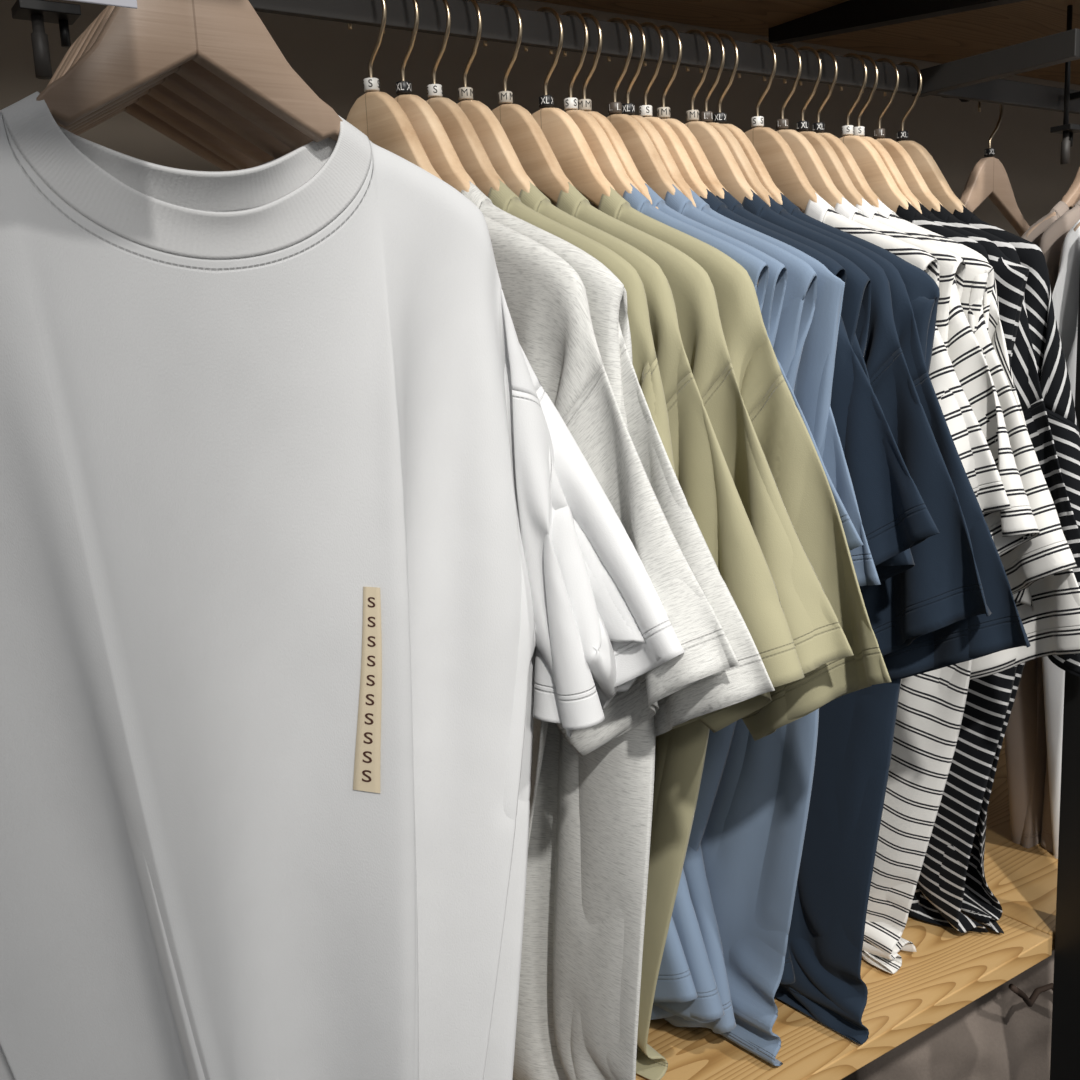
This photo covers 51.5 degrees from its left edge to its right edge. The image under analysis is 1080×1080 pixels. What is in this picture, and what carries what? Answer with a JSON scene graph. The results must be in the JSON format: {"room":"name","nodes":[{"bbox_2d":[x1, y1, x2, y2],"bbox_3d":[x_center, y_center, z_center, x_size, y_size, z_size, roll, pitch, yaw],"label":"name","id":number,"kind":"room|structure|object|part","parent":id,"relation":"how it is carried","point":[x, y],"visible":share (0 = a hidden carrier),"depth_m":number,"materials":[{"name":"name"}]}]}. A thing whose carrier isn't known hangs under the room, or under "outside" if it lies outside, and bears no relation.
{"room":"clothing store","nodes":[
{"label":"clothing store","id":0,"kind":"room"},
{"bbox_2d":[0,0,1079,236],"bbox_3d":[0.101,-0.008,1.304,4.800,2.250,0.050,-9,12,-33],"label":"wall","id":1,"kind":"structure","parent":0,"point":[332,59],"depth_m":1.18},
{"bbox_2d":[248,0,917,94],"bbox_3d":[-0.486,-0.318,0.551,2.090,0.025,0.007,-9,12,-33],"label":"rail","id":2,"kind":"object","parent":1,"relation":"attached to","point":[540,29],"visible":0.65,"depth_m":0.89,"materials":[{"name":"grey metal"}]},
{"bbox_2d":[346,0,441,179],"bbox_3d":[-0.119,-0.284,0.809,0.012,0.225,0.372,-12,14,-42],"label":"clothes hanger","id":3,"kind":"object","parent":2,"relation":"hanging from","point":[376,114],"visible":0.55,"depth_m":0.79,"materials":[{"name":"brown wood"}]},
{"bbox_3d":[-0.117,-0.247,0.816,0.012,0.150,0.372,-12,14,-42],"label":"frame","id":4,"kind":"part","parent":3,"relation":"part of","materials":[{"name":"brown wood"}]},
{"bbox_2d":[484,215,739,846],"bbox_3d":[-0.102,0.104,0.877,0.028,0.729,0.622,-12,14,-42],"label":"t-shirt","id":5,"kind":"object","parent":3,"relation":"hanging from","point":[546,299],"visible":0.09,"depth_m":0.69,"materials":[{"name":"fabric"}]},
{"bbox_2d":[383,0,474,192],"bbox_3d":[-0.097,-0.287,0.823,0.012,0.225,0.372,-12,13,-41],"label":"clothes hanger","id":6,"kind":"object","parent":2,"relation":"hanging from","point":[430,131],"visible":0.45,"depth_m":0.79,"materials":[{"name":"brown wood"}]},
{"bbox_3d":[-0.096,-0.250,0.830,0.012,0.150,0.372,-12,13,-41],"label":"frame","id":7,"kind":"part","parent":6,"relation":"part of","materials":[{"name":"brown wood"}]},
{"bbox_2d":[461,182,774,1079],"bbox_3d":[-0.079,0.103,0.892,0.024,0.731,0.632,-12,13,-41],"label":"t-shirt","id":8,"kind":"object","parent":6,"relation":"hanging from","point":[589,847],"visible":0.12,"depth_m":0.77,"materials":[{"name":"fabric"}]},
{"bbox_2d":[411,0,504,196],"bbox_3d":[-0.076,-0.291,0.837,0.012,0.225,0.372,-12,13,-41],"label":"clothes hanger","id":9,"kind":"object","parent":2,"relation":"hanging from","point":[469,149],"visible":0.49,"depth_m":0.81,"materials":[{"name":"brown wood"}]},
{"bbox_3d":[-0.074,-0.254,0.844,0.012,0.150,0.372,-12,13,-41],"label":"frame","id":10,"kind":"part","parent":9,"relation":"part of","materials":[{"name":"brown wood"}]},
{"bbox_2d":[488,180,675,473],"bbox_3d":[-0.058,0.094,0.906,0.024,0.726,0.505,-12,13,-41],"label":"t-shirt","id":11,"kind":"object","parent":9,"relation":"hanging from","point":[644,358],"visible":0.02,"depth_m":0.71,"materials":[{"name":"fabric"}]},
{"bbox_2d":[443,0,534,196],"bbox_3d":[-0.054,-0.294,0.852,0.012,0.225,0.372,-11,13,-40],"label":"clothes hanger","id":12,"kind":"object","parent":2,"relation":"hanging from","point":[489,130],"visible":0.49,"depth_m":0.82,"materials":[{"name":"brown wood"}]},
{"bbox_3d":[-0.052,-0.258,0.859,0.012,0.150,0.372,-11,13,-40],"label":"frame","id":13,"kind":"part","parent":12,"relation":"part of","materials":[{"name":"brown wood"}]},
{"bbox_2d":[519,181,804,728],"bbox_3d":[-0.034,0.095,0.923,0.029,0.734,0.593,-11,13,-40],"label":"t-shirt","id":14,"kind":"object","parent":12,"relation":"hanging from","point":[704,477],"visible":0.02,"depth_m":0.72,"materials":[{"name":"fabric"}]},
{"bbox_2d":[483,0,573,203],"bbox_3d":[-0.025,-0.299,0.872,0.012,0.225,0.372,-11,13,-40],"label":"clothes hanger","id":15,"kind":"object","parent":2,"relation":"hanging from","point":[525,135],"visible":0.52,"depth_m":0.84,"materials":[{"name":"brown wood"}]},
{"bbox_3d":[-0.023,-0.263,0.878,0.012,0.150,0.372,-11,13,-40],"label":"frame","id":16,"kind":"part","parent":15,"relation":"part of","materials":[{"name":"brown wood"}]},
{"bbox_2d":[556,182,853,732],"bbox_3d":[-0.006,0.090,0.941,0.035,0.734,0.604,-11,13,-40],"label":"t-shirt","id":17,"kind":"object","parent":15,"relation":"hanging from","point":[818,637],"visible":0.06,"depth_m":0.74,"materials":[{"name":"fabric"}]},
{"bbox_2d":[524,7,615,205],"bbox_3d":[0.007,-0.304,0.892,0.012,0.225,0.372,-11,13,-39],"label":"clothes hanger","id":18,"kind":"object","parent":2,"relation":"hanging from","point":[574,155],"visible":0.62,"depth_m":0.86,"materials":[{"name":"brown wood"}]},
{"bbox_3d":[0.008,-0.268,0.899,0.012,0.150,0.372,-11,13,-39],"label":"frame","id":19,"kind":"part","parent":18,"relation":"part of","materials":[{"name":"brown wood"}]},
{"bbox_2d":[598,187,890,1079],"bbox_3d":[0.022,0.086,0.959,0.029,0.733,0.646,-11,13,-39],"label":"t-shirt","id":20,"kind":"object","parent":18,"relation":"hanging from","point":[793,460],"visible":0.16,"depth_m":0.77,"materials":[{"name":"fabric"}]},
{"bbox_2d":[551,13,657,208],"bbox_3d":[0.038,-0.309,0.913,0.012,0.225,0.372,-11,13,-38],"label":"clothes hanger","id":21,"kind":"object","parent":2,"relation":"hanging from","point":[584,104],"visible":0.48,"depth_m":0.88,"materials":[{"name":"brown wood"}]},
{"bbox_3d":[0.040,-0.273,0.920,0.012,0.150,0.372,-11,13,-38],"label":"frame","id":22,"kind":"part","parent":21,"relation":"part of","materials":[{"name":"brown wood"}]},
{"bbox_2d":[645,183,786,1022],"bbox_3d":[0.059,0.075,0.984,0.021,0.732,0.508,-11,13,-38],"label":"t-shirt","id":23,"kind":"object","parent":21,"relation":"hanging from","point":[707,1007],"visible":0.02,"depth_m":0.95,"materials":[{"name":"fabric"}]},
{"bbox_2d":[586,17,681,205],"bbox_3d":[0.064,-0.314,0.930,0.012,0.225,0.372,-11,13,-38],"label":"clothes hanger","id":24,"kind":"object","parent":2,"relation":"hanging from","point":[639,145],"visible":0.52,"depth_m":0.90,"materials":[{"name":"brown wood"}]},
{"bbox_3d":[0.066,-0.277,0.937,0.012,0.150,0.372,-11,13,-38],"label":"frame","id":25,"kind":"part","parent":24,"relation":"part of","materials":[{"name":"brown wood"}]},
{"bbox_2d":[664,184,816,1033],"bbox_3d":[0.079,0.075,0.997,0.022,0.736,0.430,-11,13,-38],"label":"t-shirt","id":26,"kind":"object","parent":24,"relation":"hanging from","point":[798,307],"visible":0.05,"depth_m":0.92,"materials":[{"name":"fabric"}]},
{"bbox_2d":[593,19,695,208],"bbox_3d":[0.075,-0.316,0.938,0.012,0.225,0.372,-10,13,-37],"label":"clothes hanger","id":27,"kind":"object","parent":2,"relation":"hanging from","point":[628,108],"visible":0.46,"depth_m":0.91,"materials":[{"name":"brown wood"}]},
{"bbox_3d":[0.077,-0.279,0.944,0.012,0.150,0.372,-10,13,-37],"label":"frame","id":28,"kind":"part","parent":27,"relation":"part of","materials":[{"name":"brown wood"}]},
{"bbox_2d":[691,190,880,1065],"bbox_3d":[0.094,0.073,1.008,0.015,0.734,0.499,-10,13,-37],"label":"t-shirt","id":29,"kind":"object","parent":27,"relation":"hanging from","point":[752,841],"visible":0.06,"depth_m":0.93,"materials":[{"name":"fabric"}]},
{"bbox_2d":[548,11,757,285],"bbox_3d":[0.027,-0.308,0.906,0.012,0.225,0.372,-11,13,-39],"label":"clothes hanger","id":30,"kind":"object","parent":2,"relation":"hanging from","point":[600,145],"visible":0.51,"depth_m":0.88,"materials":[{"name":"brown wood"}]},
{"bbox_3d":[0.029,-0.271,0.912,0.012,0.150,0.372,-11,13,-39],"label":"frame","id":31,"kind":"part","parent":30,"relation":"part of","materials":[{"name":"brown wood"}]},
{"bbox_2d":[623,183,863,1002],"bbox_3d":[0.042,0.068,0.971,0.018,0.708,0.561,-11,13,-39],"label":"t-shirt","id":32,"kind":"object","parent":30,"relation":"hanging from","point":[675,983],"visible":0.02,"depth_m":0.83,"materials":[{"name":"fabric"}]},
{"bbox_2d":[625,22,710,198],"bbox_3d":[0.091,-0.318,0.948,0.012,0.225,0.372,-10,13,-37],"label":"clothes hanger","id":33,"kind":"object","parent":2,"relation":"hanging from","point":[672,141],"visible":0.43,"depth_m":0.92,"materials":[{"name":"brown wood"}]},
{"bbox_3d":[0.092,-0.281,0.955,0.012,0.150,0.372,-10,13,-37],"label":"frame","id":34,"kind":"part","parent":33,"relation":"part of","materials":[{"name":"brown wood"}]},
{"bbox_2d":[700,189,939,565],"bbox_3d":[0.109,0.062,1.016,0.018,0.716,0.570,-10,13,-37],"label":"t-shirt","id":35,"kind":"object","parent":33,"relation":"hanging from","point":[895,518],"visible":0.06,"depth_m":0.81,"materials":[{"name":"fabric"}]},
{"bbox_2d":[643,25,727,198],"bbox_3d":[0.107,-0.321,0.959,0.012,0.225,0.372,-10,13,-37],"label":"clothes hanger","id":36,"kind":"object","parent":2,"relation":"hanging from","point":[690,143],"visible":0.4,"depth_m":0.93,"materials":[{"name":"brown wood"}]},
{"bbox_3d":[0.109,-0.284,0.966,0.012,0.150,0.372,-10,13,-37],"label":"frame","id":37,"kind":"part","parent":36,"relation":"part of","materials":[{"name":"brown wood"}]},
{"bbox_2d":[716,188,914,590],"bbox_3d":[0.128,0.067,1.030,0.025,0.735,0.490,-10,13,-37],"label":"t-shirt","id":38,"kind":"object","parent":36,"relation":"hanging from","point":[856,304],"visible":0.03,"depth_m":0.83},
{"bbox_2d":[672,29,756,203],"bbox_3d":[0.134,-0.325,0.977,0.012,0.225,0.372,-10,13,-36],"label":"clothes hanger","id":39,"kind":"object","parent":2,"relation":"hanging from","point":[723,163],"visible":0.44,"depth_m":0.95,"materials":[{"name":"brown wood"}]},
{"bbox_3d":[0.136,-0.289,0.984,0.012,0.150,0.372,-10,13,-36],"label":"frame","id":40,"kind":"part","parent":39,"relation":"part of","materials":[{"name":"brown wood"}]},
{"bbox_2d":[742,189,990,983],"bbox_3d":[0.149,0.063,1.044,0.023,0.735,0.591,-10,13,-36],"label":"t-shirt","id":41,"kind":"object","parent":39,"relation":"hanging from","point":[943,588],"visible":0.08,"depth_m":0.84,"materials":[{"name":"fabric"}]},
{"bbox_2d":[686,31,772,205],"bbox_3d":[0.147,-0.328,0.986,0.012,0.225,0.372,-10,13,-36],"label":"clothes hanger","id":42,"kind":"object","parent":2,"relation":"hanging from","point":[706,116],"visible":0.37,"depth_m":0.95,"materials":[{"name":"brown wood"}]},
{"bbox_3d":[0.149,-0.291,0.992,0.012,0.150,0.372,-10,13,-36],"label":"frame","id":43,"kind":"part","parent":42,"relation":"part of","materials":[{"name":"brown wood"}]},
{"bbox_2d":[769,196,1030,1044],"bbox_3d":[0.166,0.062,1.055,0.016,0.732,0.625,-10,12,-36],"label":"t-shirt","id":44,"kind":"object","parent":42,"relation":"hanging from","point":[856,729],"visible":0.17,"depth_m":0.94,"materials":[{"name":"fabric"}]},
{"bbox_2d":[699,34,783,204],"bbox_3d":[0.160,-0.330,0.995,0.012,0.225,0.372,-10,13,-36],"label":"clothes hanger","id":45,"kind":"object","parent":2,"relation":"hanging from","point":[745,143],"visible":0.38,"depth_m":0.96,"materials":[{"name":"brown wood"}]},
{"bbox_3d":[0.162,-0.293,1.001,0.012,0.150,0.372,-10,13,-36],"label":"frame","id":46,"kind":"part","parent":45,"relation":"part of","materials":[{"name":"brown wood"}]},
{"bbox_2d":[778,193,939,373],"bbox_3d":[0.185,0.058,1.068,0.030,0.734,0.535,-10,13,-36],"label":"t-shirt","id":47,"kind":"object","parent":45,"relation":"hanging from","point":[923,292],"visible":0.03,"depth_m":0.86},
{"bbox_2d":[737,39,819,212],"bbox_3d":[0.198,-0.340,1.019,0.012,0.218,0.344,-10,12,-35],"label":"clothes hanger","id":48,"kind":"object","parent":2,"relation":"hanging from","point":[776,155],"visible":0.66,"depth_m":0.99,"materials":[{"name":"brown wood"}]},
{"bbox_3d":[0.200,-0.303,1.026,0.012,0.143,0.344,-10,12,-35],"label":"frame","id":49,"kind":"part","parent":48,"relation":"part of","materials":[{"name":"brown wood"}]},
{"bbox_2d":[804,192,1010,514],"bbox_3d":[0.214,0.044,1.085,0.037,0.717,0.500,-10,12,-35],"label":"t-shirt","id":50,"kind":"object","parent":48,"relation":"hanging from","point":[972,447],"visible":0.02,"depth_m":0.89,"materials":[{"name":"fabric"}]},
{"bbox_2d":[763,43,844,207],"bbox_3d":[0.225,-0.344,1.037,0.014,0.218,0.344,-10,12,-35],"label":"clothes hanger","id":51,"kind":"object","parent":2,"relation":"hanging from","point":[817,175],"visible":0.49,"depth_m":1.01,"materials":[{"name":"brown wood"}]},
{"bbox_3d":[0.226,-0.307,1.043,0.012,0.143,0.344,-10,12,-35],"label":"frame","id":52,"kind":"part","parent":51,"relation":"part of","materials":[{"name":"brown wood"}]},
{"bbox_2d":[834,197,1039,684],"bbox_3d":[0.242,0.049,1.106,0.028,0.732,0.523,-10,12,-35],"label":"t-shirt","id":53,"kind":"object","parent":51,"relation":"hanging from","point":[1013,527],"visible":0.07,"depth_m":0.91,"materials":[{"name":"fabric"}]},
{"bbox_2d":[783,46,863,205],"bbox_3d":[0.247,-0.347,1.051,0.014,0.218,0.344,-10,12,-35],"label":"clothes hanger","id":54,"kind":"object","parent":2,"relation":"hanging from","point":[826,153],"visible":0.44,"depth_m":1.02,"materials":[{"name":"brown wood"}]},
{"bbox_3d":[0.248,-0.311,1.058,0.012,0.143,0.344,-10,12,-34],"label":"frame","id":55,"kind":"part","parent":54,"relation":"part of","materials":[{"name":"brown wood"}]},
{"bbox_2d":[855,198,1076,973],"bbox_3d":[0.264,0.046,1.121,0.023,0.732,0.556,-10,12,-34],"label":"t-shirt","id":56,"kind":"object","parent":54,"relation":"hanging from","point":[931,704],"visible":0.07,"depth_m":1.01,"materials":[{"name":"fabric"}]},
{"bbox_2d":[799,49,881,207],"bbox_3d":[0.264,-0.350,1.063,0.014,0.218,0.344,-10,12,-35],"label":"clothes hanger","id":57,"kind":"object","parent":2,"relation":"hanging from","point":[846,158],"visible":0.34,"depth_m":1.03,"materials":[{"name":"brown wood"}]},
{"bbox_3d":[0.266,-0.314,1.070,0.012,0.143,0.344,-10,12,-34],"label":"frame","id":58,"kind":"part","parent":57,"relation":"part of","materials":[{"name":"brown wood"}]},
{"bbox_2d":[872,198,1079,952],"bbox_3d":[0.287,0.042,1.136,0.029,0.732,0.585,-10,12,-34],"label":"t-shirt","id":59,"kind":"object","parent":57,"relation":"hanging from","point":[1048,609],"visible":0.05,"depth_m":0.95,"materials":[{"name":"fabric"}]},
{"bbox_2d":[800,53,911,212],"bbox_3d":[0.298,-0.364,1.084,0.014,0.202,0.280,-10,12,-35],"label":"clothes hanger","id":60,"kind":"object","parent":2,"relation":"hanging from","point":[878,177],"visible":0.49,"depth_m":1.05,"materials":[{"name":"brown wood"}]},
{"bbox_3d":[0.299,-0.327,1.091,0.012,0.127,0.280,-10,12,-34],"label":"frame","id":61,"kind":"part","parent":60,"relation":"part of","materials":[{"name":"brown wood"}]},
{"bbox_2d":[896,200,989,263],"bbox_3d":[0.311,0.037,1.152,0.027,0.734,0.440,-9,12,-34],"label":"t-shirt","id":62,"kind":"object","parent":60,"relation":"hanging from","point":[912,215],"visible":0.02,"depth_m":1.01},
{"bbox_2d":[840,55,921,213],"bbox_3d":[0.311,-0.366,1.093,0.012,0.202,0.280,-9,12,-33],"label":"clothes hanger","id":63,"kind":"object","parent":2,"relation":"hanging from","point":[859,130],"visible":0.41,"depth_m":1.06,"materials":[{"name":"brown wood"}]},
{"bbox_3d":[0.313,-0.329,1.099,0.012,0.127,0.280,-9,12,-33],"label":"frame","id":64,"kind":"part","parent":63,"relation":"part of","materials":[{"name":"brown wood"}]},
{"bbox_2d":[918,201,1028,364],"bbox_3d":[0.332,0.026,1.165,0.021,0.716,0.376,-9,12,-33],"label":"t-shirt","id":65,"kind":"object","parent":63,"relation":"hanging from","point":[1010,277],"visible":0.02,"depth_m":0.98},
{"bbox_2d":[860,58,942,211],"bbox_3d":[0.336,-0.370,1.110,0.012,0.202,0.280,-9,12,-33],"label":"clothes hanger","id":66,"kind":"object","parent":2,"relation":"hanging from","point":[915,182],"visible":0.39,"depth_m":1.08,"materials":[{"name":"brown wood"}]},
{"bbox_3d":[0.338,-0.333,1.116,0.012,0.127,0.280,-9,12,-33],"label":"frame","id":67,"kind":"part","parent":66,"relation":"part of","materials":[{"name":"brown wood"}]},
{"bbox_2d":[908,203,1079,932],"bbox_3d":[0.356,0.031,1.181,0.030,0.733,0.503,-9,12,-33],"label":"t-shirt","id":68,"kind":"object","parent":66,"relation":"hanging from","point":[939,892],"visible":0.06,"depth_m":1.09,"materials":[{"name":"fabric"}]},
{"bbox_2d":[534,0,1079,84],"bbox_3d":[0.115,-0.531,0.971,3.800,0.025,0.384,-9,12,-33],"label":"wooden shelf","id":69,"kind":"object","parent":1,"relation":"attached to","point":[943,39],"visible":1,"depth_m":1.27,"materials":[{"name":"brown wood"}]},
{"bbox_2d":[11,0,80,78],"bbox_3d":[-0.218,-0.342,0.544,0.034,0.167,0.297,-9,12,-33],"label":"display arm","id":70,"kind":"object","parent":69,"relation":"attached to","point":[38,12],"visible":0.98,"depth_m":0.66,"materials":[{"name":"black metal"}]},
{"bbox_3d":[-0.296,-0.292,0.664,0.009,0.035,0.010,-1,10,11],"label":"drop post","id":71,"kind":"part","parent":70,"relation":"part of","materials":[{"name":"grey metal"}]},
{"bbox_3d":[-0.293,-0.313,0.664,0.034,0.006,0.024,-9,12,-33],"label":"clamp plate","id":72,"kind":"part","parent":70,"relation":"part of","materials":[{"name":"black metal"}]},
{"bbox_3d":[-0.286,-0.305,0.674,0.005,0.015,0.006,-1,10,11],"label":"drop post","id":73,"kind":"part","parent":70,"relation":"part of","materials":[{"name":"black metal"}]},
{"bbox_2d":[68,0,137,8],"bbox_3d":[-0.174,-0.252,0.394,0.150,0.116,0.004,-9,12,-33],"label":"price card","id":74,"kind":"object","parent":70,"relation":"hanging from","point":[119,3],"visible":1,"depth_m":0.41,"materials":[{"name":"white paper"}]},
{"bbox_2d":[47,36,239,170],"bbox_3d":[-0.230,-0.258,0.615,0.286,0.183,0.012,-9,12,-30],"label":"clothes hanger","id":75,"kind":"object","parent":70,"relation":"hanging from","point":[134,110],"visible":0.2,"depth_m":0.63,"materials":[{"name":"brown wood"}]},
{"bbox_2d":[53,24,260,169],"bbox_3d":[-0.217,-0.256,0.596,0.286,0.183,0.013,-10,12,-36],"label":"clothes hanger","id":76,"kind":"object","parent":70,"relation":"hanging from","point":[177,121],"visible":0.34,"depth_m":0.61,"materials":[{"name":"brown wood"}]},
{"bbox_2d":[59,12,274,163],"bbox_3d":[-0.204,-0.253,0.577,0.286,0.183,0.013,-9,12,-31],"label":"clothes hanger","id":77,"kind":"object","parent":70,"relation":"hanging from","point":[158,92],"visible":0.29,"depth_m":0.59,"materials":[{"name":"brown wood"}]},
{"bbox_2d":[67,5,293,158],"bbox_3d":[-0.190,-0.250,0.557,0.286,0.183,0.013,-10,12,-35],"label":"clothes hanger","id":78,"kind":"object","parent":70,"relation":"hanging from","point":[180,86],"visible":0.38,"depth_m":0.57,"materials":[{"name":"brown wood"}]},
{"bbox_2d":[56,6,313,149],"bbox_3d":[-0.176,-0.247,0.536,0.286,0.183,0.012,-9,12,-33],"label":"clothes hanger","id":79,"kind":"object","parent":70,"relation":"hanging from","point":[191,71],"visible":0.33,"depth_m":0.55,"materials":[{"name":"brown wood"}]},
{"bbox_2d":[0,343,684,1079],"bbox_3d":[-0.168,0.187,0.558,0.556,0.776,0.110,-9,12,-33],"label":"t-shirt","id":80,"kind":"object","parent":79,"relation":"hanging from","point":[642,636],"visible":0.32,"depth_m":0.67,"materials":[{"name":"fabric"}]},
{"bbox_2d":[36,0,341,141],"bbox_3d":[-0.161,-0.244,0.514,0.286,0.183,0.012,-9,12,-33],"label":"clothes hanger","id":81,"kind":"object","parent":70,"relation":"hanging from","point":[229,39],"visible":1,"depth_m":0.51,"materials":[{"name":"brown wood"}]},
{"bbox_2d":[0,91,617,1079],"bbox_3d":[-0.127,0.178,0.562,0.455,0.768,0.088,-9,12,-33],"label":"t-shirt","id":82,"kind":"object","parent":81,"relation":"hanging from","point":[289,543],"visible":1,"depth_m":0.57,"materials":[{"name":"white"}]},
{"bbox_2d":[1050,5,1079,164],"bbox_3d":[0.621,-0.498,1.198,0.034,0.167,0.137,-9,12,-33],"label":"display arm","id":83,"kind":"object","parent":69,"relation":"attached to","point":[1067,129],"visible":1,"depth_m":1.25,"materials":[{"name":"black metal"}]},
{"bbox_2d":[1026,166,1079,236],"bbox_3d":[0.639,-0.430,1.275,0.286,0.183,0.012,-9,12,-33],"label":"clothes hanger","id":84,"kind":"object","parent":83,"relation":"hanging from","point":[1072,196],"visible":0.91,"depth_m":1.25,"materials":[{"name":"brown wood"}]},
{"bbox_2d":[1004,201,1068,847],"bbox_3d":[0.646,0.003,1.297,0.556,0.776,0.110,-9,12,-33],"label":"t-shirt","id":85,"kind":"object","parent":84,"relation":"hanging from","point":[1025,734],"visible":0.17,"depth_m":1.32,"materials":[{"name":"fabric"}]},
{"bbox_3d":[0.588,-0.439,1.252,0.009,0.035,0.010,-1,10,11],"label":"drop post","id":86,"kind":"part","parent":83,"relation":"part of","materials":[{"name":"grey metal"}]},
{"bbox_3d":[0.591,-0.459,1.252,0.034,0.006,0.024,-9,12,-33],"label":"clamp plate","id":87,"kind":"part","parent":83,"relation":"part of","materials":[{"name":"black metal"}]},
{"bbox_3d":[0.585,-0.524,1.240,0.005,0.127,0.006,-1,10,11],"label":"clamp rod","id":88,"kind":"part","parent":83,"relation":"part of","materials":[{"name":"black metal"}]},
{"bbox_3d":[0.598,-0.451,1.262,0.005,0.015,0.006,-1,10,11],"label":"drop post","id":89,"kind":"part","parent":83,"relation":"part of","materials":[{"name":"black metal"}]},
{"bbox_3d":[0.632,-0.490,1.206,0.006,0.007,0.137,-9,12,-33],"label":"arm","id":90,"kind":"part","parent":83,"relation":"part of","materials":[{"name":"black metal"}]},
{"bbox_2d":[636,911,1051,1079],"bbox_3d":[-0.495,0.543,0.702,2.206,0.022,0.391,-9,12,-33],"label":"wooden shelf","id":91,"kind":"object","parent":1,"relation":"attached to","point":[950,969],"visible":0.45,"depth_m":1.03,"materials":[{"name":"brown wood"}]},
{"bbox_2d":[984,739,1057,950],"bbox_3d":[1.072,0.283,1.747,1.592,0.022,0.387,-9,12,-33],"label":"wooden shelf","id":92,"kind":"object","parent":1,"relation":"attached to","point":[1023,880],"visible":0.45,"depth_m":1.28,"materials":[{"name":"brown wood"}]},
{"bbox_3d":[0.177,0.838,1.218,3.800,0.030,0.374,-9,12,-33],"label":"baseboard","id":93,"kind":"structure","parent":1,"relation":"attached to","visible":0},
{"bbox_2d":[841,950,1054,1079],"bbox_3d":[0.510,0.575,1.382,0.428,0.396,0.258,-6,11,-20],"label":"cloth bag","id":94,"kind":"object","parent":93,"relation":"on","point":[1004,1033],"visible":0.18,"depth_m":1.29,"materials":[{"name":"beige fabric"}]},
{"bbox_2d":[883,62,964,213],"bbox_3d":[0.365,-0.375,1.129,0.012,0.202,0.280,-9,12,-33],"label":"clothes hanger","id":95,"kind":"object","parent":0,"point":[929,170],"visible":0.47,"depth_m":1.10,"materials":[{"name":"brown wood"}]},
{"bbox_3d":[0.366,-0.338,1.135,0.012,0.127,0.280,-9,12,-33],"label":"frame","id":96,"kind":"part","parent":95,"relation":"part of","materials":[{"name":"brown wood"}]},
{"bbox_2d":[953,205,1079,933],"bbox_3d":[0.391,0.025,1.205,0.050,0.732,0.417,-9,12,-33],"label":"t-shirt","id":97,"kind":"object","parent":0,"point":[979,903],"visible":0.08,"depth_m":1.03,"materials":[{"name":"fabric"}]},
{"bbox_3d":[1.757,1.700,-2.220,12.000,0.030,7.985,-9,12,-33],"label":"floor","id":98,"kind":"structure","parent":0,"visible":0},
{"bbox_2d":[1050,278,1079,1079],"bbox_3d":[0.552,0.291,1.118,0.042,1.685,0.048,-9,12,-33],"label":"upright","id":99,"kind":"object","parent":98,"relation":"on","point":[1065,1035],"visible":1,"depth_m":1.13,"materials":[{"name":"metal"}]},
{"bbox_2d":[768,0,1025,43],"bbox_3d":[0.368,-0.532,1.129,0.020,0.052,0.357,-9,12,-33],"label":"shelf bracket","id":100,"kind":"object","parent":99,"relation":"attached to","point":[851,15],"visible":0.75,"depth_m":1.16,"materials":[{"name":"black metal"}]},
{"bbox_2d":[912,28,1079,96],"bbox_3d":[0.430,-0.450,1.062,0.015,0.024,0.173,-9,12,-33],"label":"bracket","id":101,"kind":"object","parent":99,"relation":"attached to","point":[1062,47],"visible":0.93,"depth_m":1.05,"materials":[{"name":"metal"}]},
{"bbox_2d":[933,79,1079,113],"bbox_3d":[1.006,-0.566,1.543,1.494,0.024,0.007,-9,12,-33],"label":"rail","id":102,"kind":"object","parent":99,"relation":"attached to","point":[997,91],"visible":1,"depth_m":1.21,"materials":[{"name":"grey metal"}]},
{"bbox_3d":[0.494,-0.490,1.231,0.124,0.015,0.042,-9,12,-33],"label":"rod","id":103,"kind":"object","parent":102,"relation":"attached to","visible":0},
{"bbox_2d":[960,101,1029,236],"bbox_3d":[0.509,-0.405,1.270,0.320,0.206,0.012,-10,12,-35],"label":"clothes hanger","id":104,"kind":"object","parent":103,"relation":"hanging from","point":[988,178],"visible":0.59,"depth_m":1.26,"materials":[{"name":"brown wood"}]},
{"bbox_3d":[0.511,-0.368,1.277,0.320,0.132,0.012,-10,12,-35],"label":"frame","id":105,"kind":"part","parent":104,"relation":"part of","materials":[{"name":"brown wood"}]},
{"bbox_3d":[0.683,-0.421,1.211,0.286,0.183,0.012,-9,12,-33],"label":"clothes hanger","id":106,"kind":"object","parent":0,"visible":0},
{"bbox_2d":[1066,304,1078,406],"bbox_3d":[0.717,0.001,1.258,0.455,0.768,0.088,-9,12,-33],"label":"t-shirt","id":107,"kind":"object","parent":106,"relation":"hanging from","point":[1071,363],"visible":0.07,"depth_m":1.14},
{"bbox_3d":[0.669,-0.424,1.231,0.286,0.183,0.012,-9,12,-33],"label":"clothes hanger","id":108,"kind":"object","parent":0,"visible":0},
{"bbox_2d":[1042,220,1079,858],"bbox_3d":[0.677,0.010,1.253,0.556,0.776,0.110,-9,12,-33],"label":"t-shirt","id":109,"kind":"object","parent":108,"relation":"hanging from","point":[1065,295],"visible":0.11,"depth_m":1.25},
{"bbox_3d":[0.653,-0.427,1.254,0.286,0.183,0.012,-9,12,-33],"label":"clothes hanger","id":110,"kind":"object","parent":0,"visible":0},
{"bbox_2d":[1038,200,1079,852],"bbox_3d":[0.676,-0.010,1.332,0.424,0.768,0.027,-9,12,-33],"label":"t-shirt","id":111,"kind":"object","parent":110,"relation":"hanging from","point":[1051,241],"visible":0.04,"depth_m":1.20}
]}

